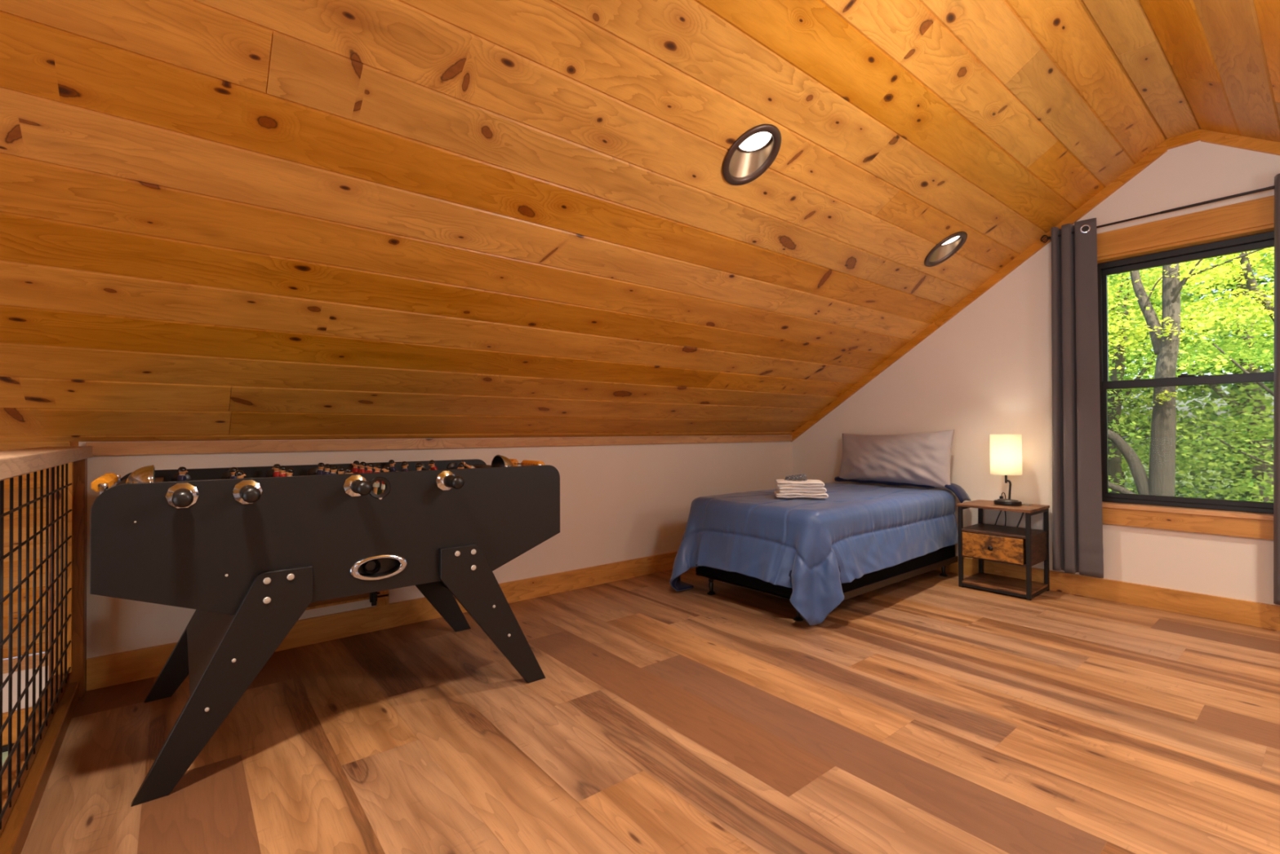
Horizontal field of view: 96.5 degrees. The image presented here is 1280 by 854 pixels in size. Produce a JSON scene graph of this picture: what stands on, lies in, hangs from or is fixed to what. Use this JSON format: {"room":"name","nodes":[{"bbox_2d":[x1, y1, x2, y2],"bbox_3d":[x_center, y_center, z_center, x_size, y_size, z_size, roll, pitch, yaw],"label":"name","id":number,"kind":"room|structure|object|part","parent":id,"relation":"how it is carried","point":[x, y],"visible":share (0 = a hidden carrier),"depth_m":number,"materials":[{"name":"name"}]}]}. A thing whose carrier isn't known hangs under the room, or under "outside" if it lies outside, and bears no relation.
{"room":"loft bedroom","nodes":[
{"label":"loft bedroom","id":0,"kind":"room"},
{"bbox_2d":[2,653,44,712],"bbox_3d":[-6.461,2.868,2.465,6.235,2.470,0.100,0,-1,-39],"label":"wall","id":1,"kind":"structure","parent":0,"point":[5,690],"depth_m":4.08,"materials":[{"name":"beige paint"}]},
{"bbox_2d":[2,742,14,765],"bbox_3d":[-4.738,2.739,3.766,1.450,1.020,0.043,0,-1,-39],"label":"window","id":2,"kind":"structure","parent":1,"relation":"in","point":[5,748],"depth_m":4.00,"materials":[{"name":"clear glass"}]},
{"bbox_3d":[-4.731,2.738,3.757,1.450,1.020,0.020,0,-1,-39],"label":"frame","id":3,"kind":"part","parent":2,"relation":"part of","materials":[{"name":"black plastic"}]},
{"bbox_2d":[2,706,31,745],"bbox_3d":[-6.446,2.113,2.410,6.185,0.220,0.020,0,-1,-39],"label":"trim","id":4,"kind":"structure","parent":1,"relation":"attached to","point":[5,733],"depth_m":4.04,"materials":[{"name":"brown wood"}]},
{"bbox_2d":[2,652,48,674],"bbox_3d":[-6.446,1.675,2.412,6.185,0.095,0.025,0,-1,-39],"label":"trim","id":5,"kind":"structure","parent":1,"relation":"attached to","point":[5,666],"depth_m":4.06,"materials":[{"name":"brown wood"}]},
{"bbox_2d":[78,435,791,658],"bbox_3d":[-0.510,0.760,4.261,5.265,1.370,0.100,0,-1,-39],"label":"wall","id":6,"kind":"structure","parent":0,"point":[619,503],"depth_m":4.25,"materials":[{"name":"beige paint"}]},
{"bbox_2d":[86,551,677,690],"bbox_3d":[-0.466,1.123,4.214,5.215,0.141,0.020,0,-1,-39],"label":"baseboard","id":7,"kind":"structure","parent":6,"relation":"attached to","point":[120,668],"depth_m":3.33,"materials":[{"name":"brown wood"}]},
{"bbox_2d":[85,435,792,455],"bbox_3d":[-0.472,0.107,4.221,5.220,0.062,0.022,0,-1,-39],"label":"trim","id":8,"kind":"structure","parent":6,"relation":"attached to","point":[99,448],"depth_m":3.33,"materials":[{"name":"brown wood"}]},
{"bbox_2d":[0,0,1279,658],"bbox_3d":[-0.977,-0.315,0.015,11.660,3.775,10.675,0,-1,-39],"label":"ceiling","id":9,"kind":"structure","parent":0,"point":[220,220],"depth_m":2.40,"materials":[{"name":"brown wood"}]},
{"bbox_2d":[722,124,781,185],"bbox_3d":[0.497,-1.223,2.544,0.266,0.207,0.255,0,-1,-39],"label":"recessed light","id":10,"kind":"object","parent":9,"relation":"in","point":[756,149],"visible":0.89,"depth_m":2.58,"materials":[{"name":"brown metal"}]},
{"bbox_2d":[924,231,967,266],"bbox_3d":[2.043,-1.204,3.823,0.266,0.207,0.255,0,-1,-39],"label":"recessed light","id":11,"kind":"object","parent":9,"relation":"in","point":[950,245],"visible":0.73,"depth_m":3.87,"materials":[{"name":"white metal"}]},
{"bbox_2d":[20,567,1279,853],"bbox_3d":[1.353,1.303,1.882,5.360,0.280,5.970,0,-1,-39],"label":"floor","id":12,"kind":"structure","parent":0,"point":[925,713],"depth_m":2.16,"materials":[{"name":"brown wood"}]},
{"bbox_2d":[0,445,92,853],"bbox_3d":[-0.976,0.610,0.604,0.153,1.100,4.999,0,-1,-39],"label":"loft railing","id":13,"kind":"object","parent":12,"relation":"on","point":[25,772],"visible":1,"depth_m":1.98,"materials":[{"name":"brown wood"}]},
{"bbox_3d":[-0.955,1.060,0.554,0.050,0.050,4.905,0,-1,-39],"label":"rail","id":14,"kind":"part","parent":13,"relation":"part of","materials":[{"name":"brown wood"}]},
{"bbox_3d":[-0.978,0.085,0.609,0.153,0.050,4.998,0,-1,-39],"label":"cap rail","id":15,"kind":"part","parent":13,"relation":"part of","materials":[{"name":"brown wood"}]},
{"bbox_3d":[-2.514,0.662,2.513,0.109,1.048,0.094,0,-1,-39],"label":"post","id":16,"kind":"part","parent":13,"relation":"part of","materials":[{"name":"brown wood"}]},
{"bbox_2d":[89,454,559,806],"bbox_3d":[-1.295,0.662,2.581,1.676,1.038,1.156,0,-1,-39],"label":"foosball table","id":17,"kind":"object","parent":12,"relation":"on","point":[249,549],"visible":1,"depth_m":2.10,"materials":[{"name":"black laminate"}]},
{"bbox_3d":[-1.905,0.361,2.091,0.023,0.293,0.806,0,-1,-39],"label":"panel","id":18,"kind":"part","parent":17,"relation":"part of","materials":[{"name":"laminate"}]},
{"bbox_2d":[125,464,155,483],"bbox_3d":[-1.843,0.177,2.105,0.081,0.072,0.178,0,-1,-39],"label":"hood","id":19,"kind":"object","parent":17,"relation":"attached to","point":[146,473],"depth_m":2.06,"materials":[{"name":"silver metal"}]},
{"bbox_3d":[-1.945,0.851,2.618,0.494,0.668,0.026,0,-1,-39],"label":"leg","id":20,"kind":"part","parent":17,"relation":"part of","materials":[{"name":"black laminate"}]},
{"bbox_3d":[-1.443,0.223,1.803,0.053,0.053,0.125,0,-1,-39],"label":"handle","id":21,"kind":"part","parent":17,"relation":"part of","materials":[{"name":"black rubber"}]},
{"bbox_3d":[-1.492,0.224,1.863,0.086,0.082,0.022,0,-1,-39],"label":"bearing plate","id":22,"kind":"part","parent":17,"relation":"part of","materials":[{"name":"silver metal"}]},
{"bbox_3d":[-1.391,0.841,1.934,0.494,0.668,0.026,0,-1,-39],"label":"leg","id":23,"kind":"part","parent":17,"relation":"part of","materials":[{"name":"black laminate"}]},
{"bbox_3d":[-1.355,0.225,1.974,0.086,0.082,0.022,0,-1,-39],"label":"bearing plate","id":24,"kind":"part","parent":17,"relation":"part of","materials":[{"name":"silver metal"}]},
{"bbox_3d":[-1.306,0.224,1.914,0.053,0.053,0.125,0,-1,-39],"label":"handle","id":25,"kind":"part","parent":17,"relation":"part of","materials":[{"name":"black plastic"}]},
{"bbox_3d":[-1.557,0.422,2.906,1.648,0.467,0.024,0,-1,-39],"label":"panel","id":26,"kind":"part","parent":17,"relation":"part of","materials":[{"name":"black laminate"}]},
{"bbox_3d":[-1.035,0.414,2.261,1.648,0.467,0.024,0,-1,-39],"label":"panel","id":27,"kind":"part","parent":17,"relation":"part of","materials":[{"name":"black laminate"}]},
{"bbox_3d":[-1.088,0.226,2.191,0.086,0.082,0.022,0,-1,-39],"label":"bearing plate","id":28,"kind":"part","parent":17,"relation":"part of","materials":[{"name":"silver metal"}]},
{"bbox_3d":[-1.039,0.225,2.130,0.053,0.053,0.125,0,-1,-39],"label":"handle","id":29,"kind":"part","parent":17,"relation":"part of","materials":[{"name":"black plastic"}]},
{"bbox_2d":[358,557,399,575],"bbox_3d":[-1.044,0.552,2.272,0.174,0.073,0.056,0,-1,-39],"label":"ball return","id":30,"kind":"object","parent":17,"relation":"on","point":[366,566],"depth_m":2.28,"materials":[{"name":"black plastic"}]},
{"bbox_3d":[-1.197,0.853,3.224,0.494,0.668,0.026,0,-1,-39],"label":"leg","id":31,"kind":"part","parent":17,"relation":"part of","materials":[{"name":"black laminate"}]},
{"bbox_3d":[-0.815,0.227,2.411,0.086,0.082,0.022,0,-1,-39],"label":"bearing plate","id":32,"kind":"part","parent":17,"relation":"part of","materials":[{"name":"silver metal"}]},
{"bbox_3d":[-0.766,0.226,2.351,0.053,0.053,0.125,0,-1,-39],"label":"handle","id":33,"kind":"part","parent":17,"relation":"part of","materials":[{"name":"black plastic"}]},
{"bbox_3d":[-0.643,0.844,2.539,0.494,0.668,0.026,0,-1,-39],"label":"leg","id":34,"kind":"part","parent":17,"relation":"part of","materials":[{"name":"black laminate"}]},
{"bbox_2d":[490,454,513,466],"bbox_3d":[-0.714,0.181,3.019,0.079,0.072,0.178,0,-1,-39],"label":"hood","id":35,"kind":"object","parent":17,"relation":"attached to","point":[499,460],"depth_m":3.05,"materials":[{"name":"silver metal"}]},
{"bbox_2d":[696,555,957,621],"bbox_3d":[1.466,1.112,4.375,1.938,0.150,1.042,0,-1,-39],"label":"frame","id":36,"kind":"object","parent":12,"relation":"on","point":[944,563],"visible":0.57,"depth_m":3.97,"materials":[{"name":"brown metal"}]},
{"bbox_3d":[0.507,1.136,4.069,0.062,0.104,0.062,0,-1,-39],"label":"glide leg","id":37,"kind":"part","parent":36,"relation":"part of","materials":[{"name":"black plastic"}]},
{"bbox_3d":[0.767,1.083,3.810,0.035,0.004,1.040,0,-1,-39],"label":"cross rail","id":38,"kind":"part","parent":36,"relation":"part of","materials":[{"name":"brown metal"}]},
{"bbox_3d":[0.970,1.129,3.498,0.062,0.104,0.062,0,-1,-39],"label":"glide leg","id":39,"kind":"part","parent":36,"relation":"part of","materials":[{"name":"black plastic"}]},
{"bbox_2d":[695,544,955,597],"bbox_3d":[1.468,0.960,4.379,1.930,0.205,1.020,0,-1,-39],"label":"box spring","id":40,"kind":"object","parent":36,"relation":"on","point":[948,552],"visible":0.27,"depth_m":3.90,"materials":[{"name":"black fabric"}]},
{"bbox_3d":[1.794,1.054,3.996,1.905,0.045,0.039,0,-1,-39],"label":"rail","id":41,"kind":"part","parent":36,"relation":"part of","materials":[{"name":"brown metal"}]},
{"bbox_3d":[2.420,1.133,4.556,0.062,0.104,0.062,0,-1,-39],"label":"glide leg","id":42,"kind":"part","parent":36,"relation":"part of","materials":[{"name":"black plastic"}]},
{"bbox_2d":[956,499,1049,600],"bbox_3d":[2.643,0.872,4.167,0.430,0.615,0.472,0,-1,-39],"label":"nightstand","id":43,"kind":"object","parent":12,"relation":"on","point":[1027,547],"visible":0.98,"depth_m":4.08,"materials":[{"name":"brown wood"}]},
{"bbox_3d":[2.373,0.885,4.228,0.026,0.594,0.026,0,-1,-39],"label":"leg","id":44,"kind":"part","parent":43,"relation":"part of","materials":[{"name":"black metal"}]},
{"bbox_3d":[2.660,0.886,4.460,0.026,0.594,0.026,0,-1,-39],"label":"leg","id":45,"kind":"part","parent":43,"relation":"part of","materials":[{"name":"black metal"}]},
{"bbox_3d":[2.484,0.859,4.045,0.029,0.036,0.036,0,-1,-39],"label":"knob","id":46,"kind":"part","parent":43,"relation":"part of","materials":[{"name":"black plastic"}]},
{"bbox_3d":[2.509,1.157,4.055,0.021,0.020,0.408,0,-1,-39],"label":"frame rail","id":47,"kind":"part","parent":43,"relation":"part of","materials":[{"name":"black metal"}]},
{"bbox_3d":[2.625,0.858,4.161,0.337,0.172,0.388,0,-1,-39],"label":"drawer","id":48,"kind":"part","parent":43,"relation":"part of","materials":[{"name":"brown wood"}]},
{"bbox_2d":[999,492,1005,498],"bbox_3d":[2.721,0.527,4.277,0.057,0.083,0.036,0,-1,-39],"label":"charging cable","id":49,"kind":"object","parent":43,"relation":"on","point":[1001,496],"visible":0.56,"depth_m":4.26,"materials":[{"name":"black plastic"}]},
{"bbox_2d":[961,523,1047,538],"bbox_3d":[2.653,0.758,4.177,0.387,0.016,0.452,0,-1,-39],"label":"shelf","id":50,"kind":"object","parent":43,"relation":"attached to","point":[982,530],"depth_m":4.11,"materials":[{"name":"brown wood"}]},
{"bbox_2d":[962,572,1047,595],"bbox_3d":[2.654,1.140,4.172,0.389,0.015,0.452,0,-1,-39],"label":"shelf","id":51,"kind":"object","parent":43,"relation":"attached to","point":[980,580],"depth_m":4.12,"materials":[{"name":"brown wood"}]},
{"bbox_2d":[989,434,1022,506],"bbox_3d":[2.673,0.311,4.173,0.197,0.512,0.197,0,-1,-39],"label":"table lamp","id":52,"kind":"object","parent":43,"relation":"on","point":[1006,450],"visible":1,"depth_m":4.10,"materials":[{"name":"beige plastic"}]},
{"bbox_3d":[2.672,0.200,4.174,0.197,0.290,0.197,0,-1,-39],"label":"lamp shade","id":53,"kind":"part","parent":52,"relation":"part of","materials":[{"name":"white fabric"}]},
{"bbox_3d":[2.686,0.456,4.156,0.015,0.144,0.031,0,-1,-39],"label":"stem","id":54,"kind":"part","parent":52,"relation":"part of","materials":[{"name":"metal"}]},
{"bbox_2d":[994,510,1023,527],"bbox_3d":[2.782,0.810,4.294,0.073,0.446,0.276,0,-1,-39],"label":"power cord","id":55,"kind":"object","parent":43,"relation":"hanging from","point":[1022,514],"visible":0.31,"depth_m":4.30,"materials":[{"name":"black plastic"}]},
{"bbox_3d":[2.817,0.667,4.222,0.062,0.157,0.013,-1,-1,34],"label":"cord","id":56,"kind":"part","parent":55,"relation":"part of","materials":[{"name":"black plastic"}]},
{"bbox_3d":[2.646,0.880,3.891,0.026,0.594,0.026,0,-1,-39],"label":"leg","id":57,"kind":"part","parent":43,"relation":"part of","materials":[{"name":"black metal"}]},
{"bbox_3d":[2.788,0.596,4.010,0.343,0.020,0.026,0,-1,-39],"label":"frame rail","id":58,"kind":"part","parent":43,"relation":"part of","materials":[{"name":"black metal"}]},
{"bbox_3d":[2.791,1.155,4.004,0.343,0.020,0.026,0,-1,-39],"label":"frame rail","id":59,"kind":"part","parent":43,"relation":"part of","materials":[{"name":"black metal"}]},
{"bbox_3d":[2.933,0.881,4.123,0.026,0.594,0.026,0,-1,-39],"label":"leg","id":60,"kind":"part","parent":43,"relation":"part of","materials":[{"name":"black metal"}]},
{"bbox_2d":[791,140,1279,605],"bbox_3d":[3.488,1.167,3.631,0.160,6.007,6.100,0,-1,-39],"label":"wall","id":61,"kind":"structure","parent":0,"point":[986,371],"depth_m":4.27,"materials":[{"name":"beige paint"}]},
{"bbox_2d":[790,139,1167,441],"bbox_3d":[2.461,-0.842,4.763,0.024,1.958,2.890,0,-1,-39],"label":"trim","id":62,"kind":"structure","parent":61,"relation":"attached to","point":[1160,149],"depth_m":4.42,"materials":[{"name":"brown wood"}]},
{"bbox_2d":[934,555,1279,631],"bbox_3d":[3.427,1.100,3.564,0.020,0.140,5.930,0,-1,-39],"label":"baseboard","id":63,"kind":"structure","parent":61,"relation":"attached to","point":[1264,615],"depth_m":3.71,"materials":[{"name":"brown wood"}]},
{"bbox_2d":[1040,185,1275,243],"bbox_3d":[3.381,-1.348,3.556,0.116,0.073,1.500,0,-1,-39],"label":"curtain rod","id":64,"kind":"object","parent":61,"relation":"attached to","point":[1273,186],"visible":0.91,"depth_m":3.52,"materials":[{"name":"black metal"}]},
{"bbox_2d":[1050,217,1103,577],"bbox_3d":[3.015,-0.197,3.954,0.092,2.424,0.290,0,-1,-39],"label":"curtain","id":65,"kind":"object","parent":64,"relation":"hanging from","point":[1077,480],"visible":1,"depth_m":3.94,"materials":[{"name":"grey fabric"}]},
{"bbox_2d":[1273,173,1279,604],"bbox_3d":[3.691,-0.208,3.119,0.092,2.424,0.338,0,-1,-39],"label":"curtain","id":66,"kind":"object","parent":64,"relation":"hanging from","point":[1277,178],"visible":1,"depth_m":3.21,"materials":[{"name":"grey fabric"}]},
{"bbox_2d":[1166,128,1199,149],"bbox_3d":[3.414,-1.805,3.590,0.024,0.062,0.155,0,-1,-39],"label":"trim","id":67,"kind":"structure","parent":61,"relation":"attached to","point":[1192,136],"depth_m":3.58,"materials":[{"name":"brown wood"}]},
{"bbox_2d":[1097,231,1274,513],"bbox_3d":[3.511,-0.316,3.651,0.097,1.660,0.914,0,-1,-39],"label":"window","id":68,"kind":"structure","parent":61,"relation":"in","point":[1264,240],"depth_m":3.72,"materials":[{"name":"black plastic"}]},
{"bbox_3d":[3.520,-0.687,3.663,0.030,0.835,0.870,0,-1,-39],"label":"sash","id":69,"kind":"part","parent":68,"relation":"part of","materials":[{"name":"clear glass"}]},
{"bbox_3d":[3.501,0.081,3.637,0.026,0.805,0.870,0,-1,-39],"label":"sash","id":70,"kind":"part","parent":68,"relation":"part of","materials":[{"name":"black plastic"}]},
{"bbox_2d":[1097,195,1274,263],"bbox_3d":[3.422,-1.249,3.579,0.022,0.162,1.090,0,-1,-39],"label":"trim","id":71,"kind":"structure","parent":61,"relation":"attached to","point":[1258,212],"depth_m":3.56,"materials":[{"name":"brown wood"}]},
{"bbox_2d":[1102,506,1273,539],"bbox_3d":[3.428,0.598,3.564,0.022,0.111,0.880,0,-1,-39],"label":"trim","id":72,"kind":"structure","parent":61,"relation":"attached to","point":[1224,526],"depth_m":3.55,"materials":[{"name":"brown wood"}]},
{"bbox_2d":[1102,501,1273,520],"bbox_3d":[3.466,0.528,3.602,0.145,0.028,0.908,0,-1,-39],"label":"trim","id":73,"kind":"structure","parent":61,"relation":"attached to","point":[1249,515],"depth_m":3.55,"materials":[{"name":"brown wood"}]},
{"bbox_2d":[1200,128,1279,155],"bbox_3d":[4.375,-0.875,2.399,0.024,1.954,2.885,0,-1,-39],"label":"trim","id":74,"kind":"structure","parent":61,"relation":"attached to","point":[1270,147],"depth_m":3.39,"materials":[{"name":"brown wood"}]},
{"label":"outside","id":75,"kind":"structure","parent":0,"visible":0},
{"bbox_2d":[1124,438,1273,498],"bbox_3d":[29.560,3.041,28.505,70.000,4.235,70.000,0,-1,-39],"label":"ground","id":76,"kind":"structure","parent":75,"point":[1144,465],"depth_m":34.35,"materials":[{"name":"green plant"}]},
{"bbox_2d":[1106,248,1274,501],"bbox_3d":[9.364,-0.323,9.032,3.682,9.271,5.829,0,-1,-39],"label":"tree","id":77,"kind":"object","parent":76,"relation":"on","point":[1266,303],"visible":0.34,"depth_m":9.10,"materials":[{"name":"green plant"}]},
{"bbox_2d":[1106,247,1274,502],"bbox_3d":[10.342,-1.278,11.720,5.060,11.010,7.779,0,-1,-35],"label":"tree","id":78,"kind":"object","parent":76,"relation":"on","point":[1114,463],"visible":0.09,"depth_m":10.78,"materials":[{"name":"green plant"}]},
{"bbox_2d":[1106,248,1274,502],"bbox_3d":[12.889,-2.257,12.537,7.282,12.974,12.055,0,-1,-39],"label":"tree","id":79,"kind":"object","parent":76,"relation":"on","point":[1262,467],"visible":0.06,"depth_m":12.63,"materials":[{"name":"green plant"}]},
{"bbox_2d":[1106,251,1274,500],"bbox_3d":[16.568,-2.749,17.439,9.027,14.010,16.940,0,-1,-39],"label":"tree","id":80,"kind":"object","parent":76,"relation":"on","point":[1214,395],"visible":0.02,"depth_m":16.73,"materials":[{"name":"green plant"}]},
{"bbox_2d":[1107,246,1274,496],"bbox_3d":[6.760,-0.411,6.979,2.006,9.807,3.061,0,-1,-30],"label":"tree","id":81,"kind":"object","parent":76,"relation":"on","point":[1165,339],"visible":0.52,"depth_m":7.30,"materials":[{"name":"grey plant"}]},
{"bbox_2d":[1121,255,1274,499],"bbox_3d":[20.124,-4.217,21.901,11.365,17.012,24.836,0,-1,-39],"label":"tree","id":82,"kind":"object","parent":76,"relation":"on","point":[1192,473],"visible":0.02,"depth_m":20.23,"materials":[{"name":"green plant"}]},
{"bbox_3d":[1.461,0.698,4.377,1.945,0.318,1.040,0,-1,-39],"label":"mattress","id":83,"kind":"object","parent":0,"visible":0},
{"bbox_2d":[669,475,970,626],"bbox_3d":[1.341,0.812,4.354,2.200,0.740,1.445,0,-1,-39],"label":"comforter","id":84,"kind":"object","parent":83,"relation":"on","point":[811,547],"visible":0.94,"depth_m":3.73,"materials":[{"name":"blue fabric"}]},
{"bbox_2d":[773,490,828,498],"bbox_3d":[1.143,0.478,4.069,0.352,0.040,0.244,0,-1,9],"label":"bath towel","id":85,"kind":"object","parent":84,"relation":"on","point":[794,495],"visible":0.78,"depth_m":3.97,"materials":[{"name":"white fabric"}]},
{"bbox_2d":[776,485,826,493],"bbox_3d":[1.144,0.440,4.070,0.323,0.046,0.234,0,-1,7],"label":"bath towel","id":86,"kind":"object","parent":85,"relation":"on","point":[780,489],"visible":0.87,"depth_m":3.97,"materials":[{"name":"white fabric"}]},
{"bbox_2d":[775,479,824,487],"bbox_3d":[1.137,0.400,4.071,0.320,0.042,0.224,0,-1,10],"label":"hand towel","id":87,"kind":"object","parent":86,"relation":"on","point":[780,482],"visible":0.97,"depth_m":3.98,"materials":[{"name":"white fabric"}]},
{"bbox_2d":[784,474,807,480],"bbox_3d":[1.120,0.360,4.105,0.153,0.046,0.076,-1,-1,23],"label":"washcloth","id":88,"kind":"object","parent":87,"relation":"on","point":[793,477],"visible":1,"depth_m":4.07,"materials":[{"name":"grey fabric"}]},
{"bbox_2d":[839,429,954,488],"bbox_3d":[2.154,0.260,4.886,0.220,0.471,0.986,0,-1,-37],"label":"pillow","id":89,"kind":"object","parent":84,"relation":"on","point":[923,458],"visible":1,"depth_m":4.76,"materials":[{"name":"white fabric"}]}
]}

